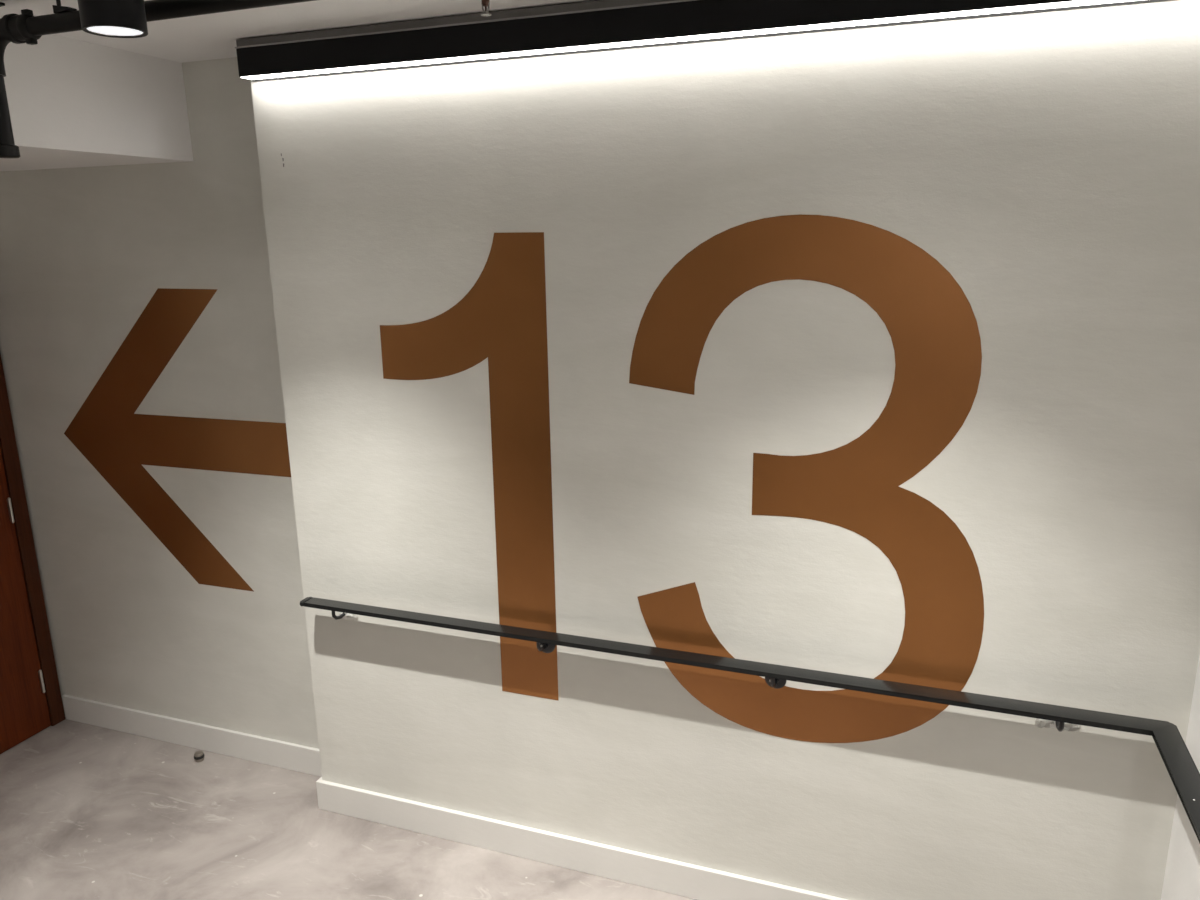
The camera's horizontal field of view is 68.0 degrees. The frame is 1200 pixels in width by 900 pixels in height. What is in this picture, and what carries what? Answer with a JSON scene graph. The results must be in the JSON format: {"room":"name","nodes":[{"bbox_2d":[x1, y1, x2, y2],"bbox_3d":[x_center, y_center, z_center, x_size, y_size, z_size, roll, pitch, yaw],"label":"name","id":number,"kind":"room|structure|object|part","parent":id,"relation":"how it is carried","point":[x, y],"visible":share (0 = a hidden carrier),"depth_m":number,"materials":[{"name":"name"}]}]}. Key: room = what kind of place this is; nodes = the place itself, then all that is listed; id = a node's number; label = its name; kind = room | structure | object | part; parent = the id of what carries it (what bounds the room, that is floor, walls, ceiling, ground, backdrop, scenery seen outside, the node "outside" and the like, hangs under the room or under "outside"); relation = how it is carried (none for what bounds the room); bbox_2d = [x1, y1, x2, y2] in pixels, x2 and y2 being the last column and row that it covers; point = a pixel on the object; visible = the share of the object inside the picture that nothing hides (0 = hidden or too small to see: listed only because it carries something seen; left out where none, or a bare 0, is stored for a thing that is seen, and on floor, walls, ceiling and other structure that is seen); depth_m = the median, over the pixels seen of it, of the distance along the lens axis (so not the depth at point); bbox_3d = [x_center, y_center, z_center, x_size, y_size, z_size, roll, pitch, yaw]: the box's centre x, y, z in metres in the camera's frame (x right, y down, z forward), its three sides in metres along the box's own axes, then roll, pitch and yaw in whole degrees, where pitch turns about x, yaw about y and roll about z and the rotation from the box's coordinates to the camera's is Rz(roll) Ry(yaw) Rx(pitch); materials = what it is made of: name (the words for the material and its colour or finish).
{"room":"stairwell landing","nodes":[
{"label":"stairwell landing","id":0,"kind":"room"},
{"bbox_2d":[0,57,318,748],"bbox_3d":[-0.412,0.019,3.282,5.025,2.807,0.300,4,15,19],"label":"wall","id":1,"kind":"structure","parent":0,"point":[84,251],"depth_m":3.62,"materials":[{"name":"paint"}]},
{"bbox_2d":[64,288,290,591],"bbox_3d":[-1.671,-0.030,3.572,1.311,1.221,0.001,4,15,19],"label":"painted arrow","id":2,"kind":"object","parent":1,"relation":"attached to","point":[117,441],"visible":0.85,"depth_m":3.61,"materials":[{"name":"brown paint"}]},
{"bbox_2d":[62,695,321,776],"bbox_3d":[-1.788,1.264,3.935,1.569,0.122,0.015,4,15,19],"label":"baseboard","id":3,"kind":"structure","parent":1,"relation":"attached to","point":[291,756],"depth_m":3.92,"materials":[{"name":"paint"}]},
{"bbox_2d":[0,0,597,62],"bbox_3d":[-1.349,-0.798,0.476,5.025,0.150,5.678,4,15,19],"label":"ceiling","id":4,"kind":"structure","parent":0,"point":[212,36],"depth_m":2.57,"materials":[{"name":"paint"}]},
{"bbox_2d":[0,34,192,170],"bbox_3d":[-2.944,-0.638,0.946,1.157,0.335,5.378,4,15,19],"label":"soffit","id":5,"kind":"structure","parent":4,"relation":"attached to","point":[72,103],"depth_m":2.88,"materials":[{"name":"paint"}]},
{"bbox_2d":[78,0,147,37],"bbox_3d":[-1.127,-1.039,2.049,0.137,0.140,0.137,4,15,19],"label":"spotlight","id":6,"kind":"object","parent":4,"relation":"in","point":[106,18],"visible":1,"depth_m":2.02,"materials":[{"name":"black metal"}]},
{"bbox_2d":[0,0,316,157],"bbox_3d":[-0.169,-0.880,1.859,3.136,0.386,0.070,4,15,19],"label":"ceiling pipe","id":7,"kind":"object","parent":4,"relation":"attached to","point":[27,28],"visible":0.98,"depth_m":2.24,"materials":[{"name":"black metal"}]},
{"bbox_2d":[481,0,490,15],"bbox_3d":[-0.265,-1.064,2.046,0.060,0.117,0.060,4,15,19],"label":"sprinkler","id":8,"kind":"object","parent":4,"relation":"attached to","point":[486,3],"visible":1,"depth_m":2.05,"materials":[{"name":"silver metal"}]},
{"bbox_3d":[-0.264,-1.021,2.056,0.021,0.026,0.007,4,15,19],"label":"frame","id":9,"kind":"part","parent":8,"relation":"part of","materials":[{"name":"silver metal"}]},
{"bbox_2d":[0,717,696,899],"bbox_3d":[-1.302,2.073,1.182,5.025,0.150,5.678,4,15,19],"label":"floor","id":10,"kind":"structure","parent":0,"point":[88,812],"depth_m":3.33,"materials":[{"name":"concrete"}]},
{"bbox_2d":[194,750,203,761],"bbox_3d":[-1.737,1.327,3.852,0.043,0.038,0.043,4,15,19],"label":"door stop","id":11,"kind":"object","parent":10,"relation":"on","point":[198,755],"visible":1,"depth_m":3.84,"materials":[{"name":"metal"}]},
{"bbox_2d":[251,0,1199,899],"bbox_3d":[0.252,0.127,2.799,2.839,2.807,0.179,4,15,19],"label":"wall","id":12,"kind":"structure","parent":0,"point":[1048,162],"depth_m":2.60,"materials":[{"name":"paint"}]},
{"bbox_2d":[380,232,558,700],"bbox_3d":[-0.436,0.081,2.946,0.601,1.553,0.001,4,15,19],"label":"painted digit","id":13,"kind":"object","parent":12,"relation":"attached to","point":[502,318],"visible":1,"depth_m":2.86,"materials":[{"name":"brown paint"}]},
{"bbox_2d":[316,779,847,899],"bbox_3d":[0.232,1.452,3.033,2.856,0.122,0.018,4,15,19],"label":"baseboard","id":14,"kind":"structure","parent":12,"relation":"attached to","point":[680,878],"depth_m":3.16,"materials":[{"name":"paint"}]},
{"bbox_2d":[235,0,1170,81],"bbox_3d":[0.188,-1.148,2.366,2.817,0.114,0.070,4,15,19],"label":"lamp","id":15,"kind":"object","parent":12,"relation":"attached to","point":[600,25],"visible":1,"depth_m":2.42,"materials":[{"name":"black metal"}]},
{"bbox_2d":[300,597,1199,842],"bbox_3d":[-0.066,0.884,1.969,2.784,0.098,1.900,4,15,19],"label":"handrail","id":16,"kind":"object","parent":12,"relation":"attached to","point":[1184,774],"visible":1,"depth_m":2.57,"materials":[{"name":"black metal"}]},
{"bbox_2d":[629,214,983,742],"bbox_3d":[0.580,0.133,2.580,1.037,1.581,0.001,4,15,19],"label":"painted digit","id":17,"kind":"object","parent":12,"relation":"attached to","point":[931,324],"visible":0.98,"depth_m":2.51,"materials":[{"name":"brown paint"}]},
{"bbox_2d":[1161,654,1199,899],"bbox_3d":[0.846,0.829,-0.095,0.300,2.807,5.378,4,15,19],"label":"wall","id":18,"kind":"structure","parent":0,"point":[1181,881],"depth_m":2.33,"materials":[{"name":"paint"}]},
{"bbox_3d":[-3.604,0.515,1.482,0.288,2.807,5.378,4,15,19],"label":"wall","id":19,"kind":"structure","parent":0,"visible":0},
{"bbox_2d":[0,353,64,753],"bbox_3d":[-2.771,0.342,3.461,0.193,2.170,1.093,4,15,19],"label":"door","id":20,"kind":"structure","parent":19,"relation":"in","point":[30,693],"depth_m":3.95,"materials":[{"name":"brown wood"}]}
]}

